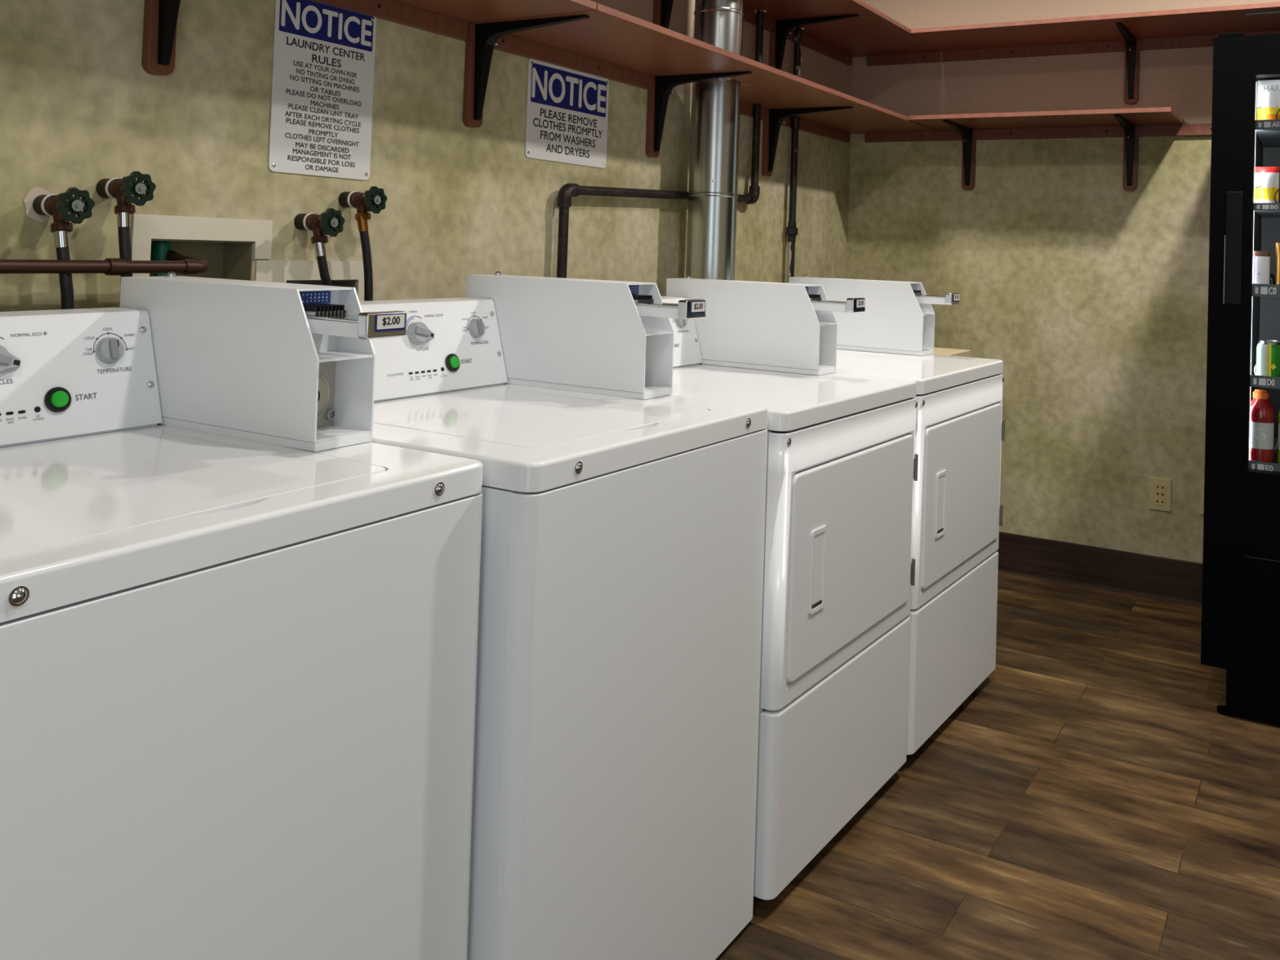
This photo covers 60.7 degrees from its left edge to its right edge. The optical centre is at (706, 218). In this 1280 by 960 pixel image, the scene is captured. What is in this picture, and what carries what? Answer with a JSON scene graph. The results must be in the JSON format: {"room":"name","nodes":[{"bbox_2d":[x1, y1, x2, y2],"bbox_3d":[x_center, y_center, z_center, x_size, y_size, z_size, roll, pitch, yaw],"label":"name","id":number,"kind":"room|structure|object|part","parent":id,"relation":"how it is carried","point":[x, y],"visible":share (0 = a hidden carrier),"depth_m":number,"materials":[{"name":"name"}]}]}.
{"room":"laundry","nodes":[
{"label":"laundry","id":0,"kind":"room"},
{"bbox_2d":[0,0,853,311],"bbox_3d":[-0.779,-0.123,2.307,0.100,2.750,5.601,1,-2,30],"label":"wall","id":1,"kind":"structure","parent":0,"point":[80,108],"depth_m":2.36,"materials":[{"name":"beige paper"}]},
{"bbox_2d":[22,186,94,232],"bbox_3d":[-1.020,-0.013,1.708,0.119,0.072,0.058,1,-2,30],"label":"shutoff valve","id":2,"kind":"object","parent":1,"relation":"attached to","point":[41,205],"visible":1,"depth_m":1.69,"materials":[{"name":"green metal"}]},
{"bbox_2d":[53,231,74,309],"bbox_3d":[-0.969,0.225,1.675,0.111,0.422,0.037,1,-2,30],"label":"hose","id":3,"kind":"object","parent":2,"relation":"hanging from","point":[61,237],"visible":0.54,"depth_m":1.69,"materials":[{"name":"black rubber"}]},
{"bbox_3d":[-0.970,-0.020,1.681,0.004,0.018,0.018,1,-2,30],"label":"hub plate","id":4,"kind":"part","parent":2,"relation":"part of","materials":[{"name":"grey metal"}]},
{"bbox_2d":[0,249,208,275],"bbox_3d":[-1.268,0.047,1.327,0.142,0.043,1.429,1,-2,30],"label":"drain pipe","id":5,"kind":"object","parent":1,"relation":"attached to","point":[175,262],"visible":0.99,"depth_m":1.74,"materials":[{"name":"brown metal"}]},
{"bbox_2d":[96,171,155,214],"bbox_3d":[-0.968,-0.042,1.798,0.119,0.072,0.056,1,-2,30],"label":"shutoff valve","id":6,"kind":"object","parent":1,"relation":"attached to","point":[122,190],"visible":0.98,"depth_m":1.78,"materials":[{"name":"metal"}]},
{"bbox_2d":[116,208,132,291],"bbox_3d":[-0.920,0.212,1.761,0.111,0.457,0.033,1,-2,30],"label":"hose","id":7,"kind":"object","parent":6,"relation":"hanging from","point":[123,219],"visible":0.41,"depth_m":1.78,"materials":[{"name":"black rubber"}]},
{"bbox_3d":[-0.918,-0.049,1.769,0.004,0.018,0.018,1,-2,30],"label":"hub plate","id":8,"kind":"part","parent":6,"relation":"part of","materials":[{"name":"grey metal"}]},
{"bbox_2d":[141,0,180,75],"bbox_3d":[-0.809,-0.367,1.811,0.334,0.242,0.050,1,-2,30],"label":"shelf bracket","id":9,"kind":"object","parent":1,"relation":"attached to","point":[160,16],"visible":1,"depth_m":1.87,"materials":[{"name":"brown wood"}]},
{"bbox_3d":[-0.800,-0.375,1.806,0.314,0.225,0.030,1,-2,30],"label":"metal arm","id":10,"kind":"part","parent":9,"relation":"part of","materials":[{"name":"black paint"}]},
{"bbox_2d":[130,213,272,280],"bbox_3d":[-0.949,0.117,1.996,0.091,0.241,0.281,1,-2,30],"label":"utility box","id":11,"kind":"object","parent":1,"relation":"attached to","point":[227,259],"visible":0.38,"depth_m":2.02,"materials":[{"name":"beige plastic"}]},
{"bbox_2d":[253,260,364,301],"bbox_3d":[-0.829,0.201,2.204,0.086,0.234,0.269,1,-2,30],"label":"utility box","id":12,"kind":"object","parent":1,"relation":"attached to","point":[342,273],"visible":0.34,"depth_m":2.18,"materials":[{"name":"beige plastic"}]},
{"bbox_2d":[293,208,344,244],"bbox_3d":[-0.772,0.015,2.144,0.119,0.072,0.056,1,-2,30],"label":"shutoff valve","id":13,"kind":"object","parent":1,"relation":"attached to","point":[331,222],"visible":0.98,"depth_m":2.13,"materials":[{"name":"metal"}]},
{"bbox_3d":[-0.722,0.007,2.115,0.004,0.018,0.018,1,-2,30],"label":"hub plate","id":14,"kind":"part","parent":13,"relation":"part of","materials":[{"name":"grey metal"}]},
{"bbox_2d":[268,0,376,180],"bbox_3d":[-0.772,-0.264,2.208,0.005,0.356,0.254,1,-2,30],"label":"notice sign","id":15,"kind":"object","parent":1,"relation":"attached to","point":[323,61],"visible":1,"depth_m":2.20,"materials":[{"name":"white"}]},
{"bbox_2d":[337,186,386,220],"bbox_3d":[-0.717,-0.031,2.239,0.119,0.072,0.056,1,-2,30],"label":"shutoff valve","id":16,"kind":"object","parent":1,"relation":"attached to","point":[374,200],"visible":1,"depth_m":2.22,"materials":[{"name":"metal"}]},
{"bbox_3d":[-0.667,-0.038,2.211,0.004,0.018,0.018,1,-2,30],"label":"hub plate","id":17,"kind":"part","parent":16,"relation":"part of","materials":[{"name":"grey metal"}]},
{"bbox_2d":[311,0,596,40],"bbox_3d":[-1.002,-0.493,1.418,0.383,0.058,2.406,1,-2,30],"label":"wall shelf","id":18,"kind":"object","parent":1,"relation":"attached to","point":[447,18],"visible":1,"depth_m":2.38,"materials":[{"name":"brown wood"}]},
{"bbox_2d":[462,14,589,128],"bbox_3d":[-0.414,-0.334,2.503,0.334,0.242,0.050,1,-2,30],"label":"shelf bracket","id":19,"kind":"object","parent":1,"relation":"attached to","point":[478,54],"visible":1,"depth_m":2.56,"materials":[{"name":"black metal"}]},
{"bbox_2d":[524,58,608,168],"bbox_3d":[-0.367,-0.275,2.917,0.005,0.254,0.356,1,-2,30],"label":"notice sign","id":20,"kind":"object","parent":1,"relation":"attached to","point":[567,108],"visible":1,"depth_m":2.90,"materials":[{"name":"white"}]},
{"bbox_2d":[556,9,764,278],"bbox_3d":[-0.094,-0.370,3.332,0.037,2.148,1.118,1,-2,30],"label":"gas pipe","id":21,"kind":"object","parent":1,"relation":"attached to","point":[569,190],"visible":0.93,"depth_m":3.16,"materials":[{"name":"metal"}]},
{"bbox_2d":[653,0,673,28],"bbox_3d":[-0.004,-0.628,3.213,0.334,0.242,0.050,1,-2,30],"label":"shelf bracket","id":22,"kind":"object","parent":1,"relation":"attached to","point":[662,9],"visible":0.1,"depth_m":3.27,"materials":[{"name":"black metal"}]},
{"bbox_3d":[0.005,-0.636,3.209,0.314,0.225,0.030,1,-2,30],"label":"metal arm","id":23,"kind":"part","parent":22,"relation":"part of","materials":[{"name":"black paint"}]},
{"bbox_2d":[645,71,751,157],"bbox_3d":[-0.023,-0.302,3.190,0.334,0.242,0.050,1,-2,30],"label":"shelf bracket","id":24,"kind":"object","parent":1,"relation":"attached to","point":[657,100],"visible":1,"depth_m":3.25,"materials":[{"name":"black metal"}]},
{"bbox_2d":[463,3,937,142],"bbox_3d":[0.186,-0.394,3.503,0.383,0.058,2.389,1,-2,30],"label":"wall shelf","id":25,"kind":"object","parent":1,"relation":"attached to","point":[611,44],"visible":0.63,"depth_m":3.00,"materials":[{"name":"brown wood"}]},
{"bbox_2d":[786,26,801,283],"bbox_3d":[0.329,-0.310,4.074,0.043,2.198,0.043,2,-2,7],"label":"gas pipe","id":26,"kind":"object","parent":1,"relation":"attached to","point":[791,230],"visible":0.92,"depth_m":4.06,"materials":[{"name":"black metal"}]},
{"bbox_2d":[761,106,853,177],"bbox_3d":[0.356,-0.270,3.855,0.334,0.242,0.050,1,-2,30],"label":"shelf bracket","id":27,"kind":"object","parent":1,"relation":"attached to","point":[771,128],"visible":1,"depth_m":3.91,"materials":[{"name":"black metal"}]},
{"bbox_2d":[768,13,858,70],"bbox_3d":[0.382,-0.596,3.890,0.334,0.242,0.050,1,-2,30],"label":"shelf bracket","id":28,"kind":"object","parent":1,"relation":"attached to","point":[777,41],"visible":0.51,"depth_m":3.94,"materials":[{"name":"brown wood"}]},
{"bbox_2d":[742,0,942,65],"bbox_3d":[-0.395,-0.770,2.464,0.393,0.058,4.800,1,-2,30],"label":"wall shelf","id":29,"kind":"object","parent":1,"relation":"attached to","point":[873,33],"visible":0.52,"depth_m":4.05,"materials":[{"name":"brown wood"}]},
{"bbox_2d":[715,572,1279,959],"bbox_3d":[0.886,1.309,1.233,4.100,0.060,5.701,1,-2,30],"label":"floor","id":30,"kind":"structure","parent":0,"point":[1092,797],"depth_m":2.36,"materials":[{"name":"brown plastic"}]},
{"bbox_2d":[0,271,483,959],"bbox_3d":[-0.754,0.650,1.287,0.680,1.156,0.705,1,-1,30],"label":"washer","id":31,"kind":"object","parent":30,"relation":"on","point":[238,626],"visible":1,"depth_m":1.19,"materials":[{"name":"white metal"}]},
{"bbox_3d":[-0.928,0.185,1.427,0.025,0.043,0.057,1,-1,30],"label":"cycle knob","id":32,"kind":"part","parent":31,"relation":"part of","materials":[{"name":"grey plastic"}]},
{"bbox_3d":[-0.853,0.189,1.560,0.021,0.038,0.038,1,-1,30],"label":"temperature knob","id":33,"kind":"part","parent":31,"relation":"part of","materials":[{"name":"grey plastic"}]},
{"bbox_3d":[-0.712,0.306,1.276,0.476,0.013,0.513,1,-1,30],"label":"lid","id":34,"kind":"part","parent":31,"relation":"part of","materials":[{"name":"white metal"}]},
{"bbox_3d":[-0.482,0.783,1.124,0.034,0.876,0.685,1,-1,30],"label":"panel","id":35,"kind":"part","parent":31,"relation":"part of","materials":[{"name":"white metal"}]},
{"bbox_2d":[0,423,483,622],"bbox_3d":[-0.746,0.319,1.295,0.675,0.038,0.685,1,-1,30],"label":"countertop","id":36,"kind":"structure","parent":31,"relation":"on","point":[63,574],"depth_m":1.10,"materials":[{"name":"white metal"}]},
{"bbox_3d":[-0.560,0.243,1.526,0.003,0.103,0.095,1,-1,30],"label":"lock panel","id":37,"kind":"part","parent":31,"relation":"part of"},
{"bbox_3d":[-0.432,0.141,1.446,0.025,0.034,0.070,1,-1,30],"label":"slide handle","id":38,"kind":"part","parent":31,"relation":"part of","materials":[{"name":"silver metal"}]},
{"bbox_2d":[327,271,768,959],"bbox_3d":[-0.353,0.678,1.862,0.680,1.155,0.693,1,-2,30],"label":"washer","id":39,"kind":"object","parent":30,"relation":"on","point":[620,611],"visible":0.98,"depth_m":1.67,"materials":[{"name":"white metal"}]},
{"bbox_2d":[314,242,332,285],"bbox_3d":[-0.688,0.251,2.107,0.171,0.415,0.066,1,-2,30],"label":"hose","id":40,"kind":"object","parent":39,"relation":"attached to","point":[319,247],"visible":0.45,"depth_m":2.13,"materials":[{"name":"black rubber"}]},
{"bbox_2d":[356,216,373,301],"bbox_3d":[-0.639,0.229,2.192,0.171,0.467,0.049,1,-2,30],"label":"hose","id":41,"kind":"object","parent":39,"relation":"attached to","point":[362,225],"visible":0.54,"depth_m":2.23,"materials":[{"name":"black rubber"}]},
{"bbox_3d":[-0.525,0.210,2.005,0.025,0.043,0.057,1,-2,30],"label":"cycle knob","id":42,"kind":"part","parent":39,"relation":"part of","materials":[{"name":"grey plastic"}]},
{"bbox_3d":[-0.451,0.215,2.138,0.021,0.038,0.038,1,-2,30],"label":"temperature knob","id":43,"kind":"part","parent":39,"relation":"part of","materials":[{"name":"grey plastic"}]},
{"bbox_3d":[-0.310,0.332,1.854,0.476,0.013,0.513,1,-2,30],"label":"lid","id":44,"kind":"part","parent":39,"relation":"part of","materials":[{"name":"white metal"}]},
{"bbox_2d":[327,383,768,492],"bbox_3d":[-0.345,0.344,1.872,0.675,0.038,0.685,1,-2,30],"label":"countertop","id":45,"kind":"structure","parent":39,"relation":"on","point":[508,467],"depth_m":1.57,"materials":[{"name":"white metal"}]},
{"bbox_3d":[-0.082,0.808,1.699,0.034,0.876,0.685,1,-2,30],"label":"panel","id":46,"kind":"part","parent":39,"relation":"part of","materials":[{"name":"white metal"}]},
{"bbox_3d":[-0.029,0.168,2.024,0.025,0.034,0.070,1,-2,30],"label":"slide handle","id":47,"kind":"part","parent":39,"relation":"part of","materials":[{"name":"silver metal"}]},
{"bbox_2d":[661,275,918,902],"bbox_3d":[0.021,0.712,2.457,0.707,1.143,0.687,1,-2,32],"label":"dryer","id":48,"kind":"object","parent":30,"relation":"on","point":[839,566],"visible":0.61,"depth_m":2.25,"materials":[{"name":"white metal"}]},
{"bbox_3d":[-0.064,0.255,2.732,0.021,0.038,0.038,1,-2,32],"label":"temperature knob","id":49,"kind":"part","parent":48,"relation":"part of","materials":[{"name":"grey plastic"}]},
{"bbox_2d":[671,364,916,431],"bbox_3d":[0.027,0.382,2.469,0.695,0.036,0.685,1,-2,32],"label":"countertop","id":50,"kind":"structure","parent":48,"relation":"on","point":[793,401],"depth_m":2.34,"materials":[{"name":"white metal"}]},
{"bbox_3d":[0.215,0.678,2.107,0.003,0.158,0.065,1,-2,32],"label":"handle","id":51,"kind":"part","parent":48,"relation":"part of","materials":[{"name":"white plastic"}]},
{"bbox_3d":[0.286,1.084,2.276,0.034,0.335,0.685,1,-2,32],"label":"panel","id":52,"kind":"part","parent":48,"relation":"part of","materials":[{"name":"white metal"}]},
{"bbox_3d":[0.300,0.660,2.288,0.034,0.503,0.685,1,-2,32],"label":"panel","id":53,"kind":"part","parent":48,"relation":"part of","materials":[{"name":"white metal"}]},
{"bbox_3d":[0.311,0.683,2.282,0.016,0.387,0.614,1,-2,32],"label":"door","id":54,"kind":"part","parent":48,"relation":"part of","materials":[{"name":"white metal"}]},
{"bbox_3d":[0.355,0.207,2.608,0.025,0.034,0.070,1,-2,32],"label":"slide handle","id":55,"kind":"part","parent":48,"relation":"part of","materials":[{"name":"silver metal"}]},
{"bbox_2d":[789,274,1004,755],"bbox_3d":[0.386,0.741,3.050,0.707,1.144,0.688,1,-2,32],"label":"dryer","id":56,"kind":"object","parent":30,"relation":"on","point":[960,432],"visible":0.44,"depth_m":2.88,"materials":[{"name":"white metal"}]},
{"bbox_2d":[835,348,1003,394],"bbox_3d":[0.392,0.410,3.062,0.695,0.036,0.685,1,-2,32],"label":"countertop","id":57,"kind":"structure","parent":56,"relation":"on","point":[931,372],"depth_m":2.91,"materials":[{"name":"white metal"}]},
{"bbox_3d":[0.580,0.707,2.701,0.003,0.158,0.065,1,-2,32],"label":"handle","id":58,"kind":"part","parent":56,"relation":"part of","materials":[{"name":"white plastic"}]},
{"bbox_3d":[0.720,0.235,3.202,0.025,0.034,0.070,1,-2,32],"label":"slide handle","id":59,"kind":"part","parent":56,"relation":"part of","materials":[{"name":"silver metal"}]},
{"bbox_3d":[0.651,1.112,2.870,0.034,0.335,0.685,1,-2,32],"label":"panel","id":60,"kind":"part","parent":56,"relation":"part of","materials":[{"name":"white metal"}]},
{"bbox_3d":[0.665,0.689,2.881,0.034,0.503,0.685,1,-2,32],"label":"panel","id":61,"kind":"part","parent":56,"relation":"part of","materials":[{"name":"white metal"}]},
{"bbox_3d":[0.676,0.711,2.876,0.016,0.387,0.614,1,-2,32],"label":"door","id":62,"kind":"part","parent":56,"relation":"part of","materials":[{"name":"white metal"}]},
{"bbox_2d":[933,346,970,356],"bbox_3d":[0.500,0.885,3.692,0.651,0.900,0.425,1,-2,30],"label":"side table","id":63,"kind":"object","parent":30,"relation":"on","point":[941,351],"visible":0.08,"depth_m":3.65,"materials":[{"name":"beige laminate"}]},
{"bbox_2d":[1200,31,1279,724],"bbox_3d":[2.006,0.439,3.118,0.980,1.860,0.850,1,-2,30],"label":"vending machine","id":64,"kind":"object","parent":30,"relation":"on","point":[1240,636],"visible":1,"depth_m":2.96,"materials":[{"name":"black painted metal"},{"name":"clear glass"}]},
{"bbox_3d":[1.733,0.150,2.846,0.558,1.077,0.004,1,-2,30],"label":"glass pane","id":65,"kind":"part","parent":64,"relation":"part of","materials":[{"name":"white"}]},
{"bbox_2d":[846,0,1279,563],"bbox_3d":[2.318,0.021,3.704,3.900,2.750,0.100,1,-2,30],"label":"wall","id":66,"kind":"structure","parent":0,"point":[1090,291],"depth_m":4.17,"materials":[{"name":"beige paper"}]},
{"bbox_2d":[942,120,976,190],"bbox_3d":[0.972,-0.243,4.234,0.050,0.242,0.334,1,-2,30],"label":"shelf bracket","id":67,"kind":"object","parent":66,"relation":"attached to","point":[969,145],"visible":1,"depth_m":4.35,"materials":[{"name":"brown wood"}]},
{"bbox_2d":[864,106,1211,142],"bbox_3d":[1.397,-0.344,3.974,1.878,0.058,0.371,1,-2,30],"label":"wall shelf","id":68,"kind":"object","parent":66,"relation":"attached to","point":[1162,121],"visible":0.88,"depth_m":4.08,"materials":[{"name":"brown wood"}]},
{"bbox_2d":[866,1,1279,66],"bbox_3d":[1.748,-0.661,3.772,2.678,0.058,0.401,1,-2,30],"label":"wall shelf","id":69,"kind":"object","parent":66,"relation":"attached to","point":[1189,28],"visible":0.92,"depth_m":4.00,"materials":[{"name":"brown wood"}]},
{"bbox_3d":[1.840,-0.674,3.583,0.127,0.004,0.030,1,-2,30],"label":"joining plate","id":70,"kind":"part","parent":69,"relation":"part of","materials":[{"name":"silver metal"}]},
{"bbox_2d":[996,531,1202,607],"bbox_3d":[2.244,1.316,3.615,3.900,0.151,0.022,1,-2,30],"label":"baseboard","id":71,"kind":"structure","parent":66,"relation":"attached to","point":[1124,572],"depth_m":4.06,"materials":[{"name":"brown wood"}]},
{"bbox_2d":[1114,115,1138,190],"bbox_3d":[1.503,-0.234,3.931,0.050,0.242,0.334,1,-2,30],"label":"shelf bracket","id":72,"kind":"object","parent":66,"relation":"attached to","point":[1131,142],"visible":1,"depth_m":4.04,"materials":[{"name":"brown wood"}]},
{"bbox_2d":[1115,22,1139,104],"bbox_3d":[1.512,-0.556,3.941,0.050,0.242,0.334,1,-2,30],"label":"shelf bracket","id":73,"kind":"object","parent":66,"relation":"attached to","point":[1131,77],"visible":1,"depth_m":4.05,"materials":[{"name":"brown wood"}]},
{"bbox_2d":[1148,476,1171,511],"bbox_3d":[1.652,1.005,3.975,0.075,0.118,0.007,1,-2,30],"label":"wall outlet","id":74,"kind":"object","parent":66,"relation":"attached to","point":[1160,489],"visible":1,"depth_m":3.97,"materials":[{"name":"beige plastic"}]},
{"bbox_2d":[1155,483,1165,506],"bbox_3d":[1.651,1.005,3.973,0.034,0.080,0.001,1,-2,30],"label":"receptacle","id":75,"kind":"object","parent":74,"relation":"attached to","point":[1160,488],"depth_m":3.97,"materials":[{"name":"beige plastic"}]},
{"bbox_2d":[1200,481,1204,515],"bbox_3d":[1.802,1.001,3.890,0.075,0.118,0.007,1,-2,30],"label":"wall outlet","id":76,"kind":"object","parent":66,"relation":"attached to","point":[1202,508],"visible":0.1,"depth_m":3.90,"materials":[{"name":"beige plastic"}]},
{"bbox_3d":[0.980,-1.498,1.313,4.100,0.060,5.701,1,-2,30],"label":"ceiling","id":77,"kind":"structure","parent":0,"visible":0},
{"bbox_2d":[685,0,743,280],"bbox_3d":[0.026,-0.291,3.353,0.156,2.298,0.155,1,-2,30],"label":"vent duct","id":78,"kind":"object","parent":77,"relation":"attached to","point":[713,195],"visible":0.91,"depth_m":3.29,"materials":[{"name":"metal"}]}
]}

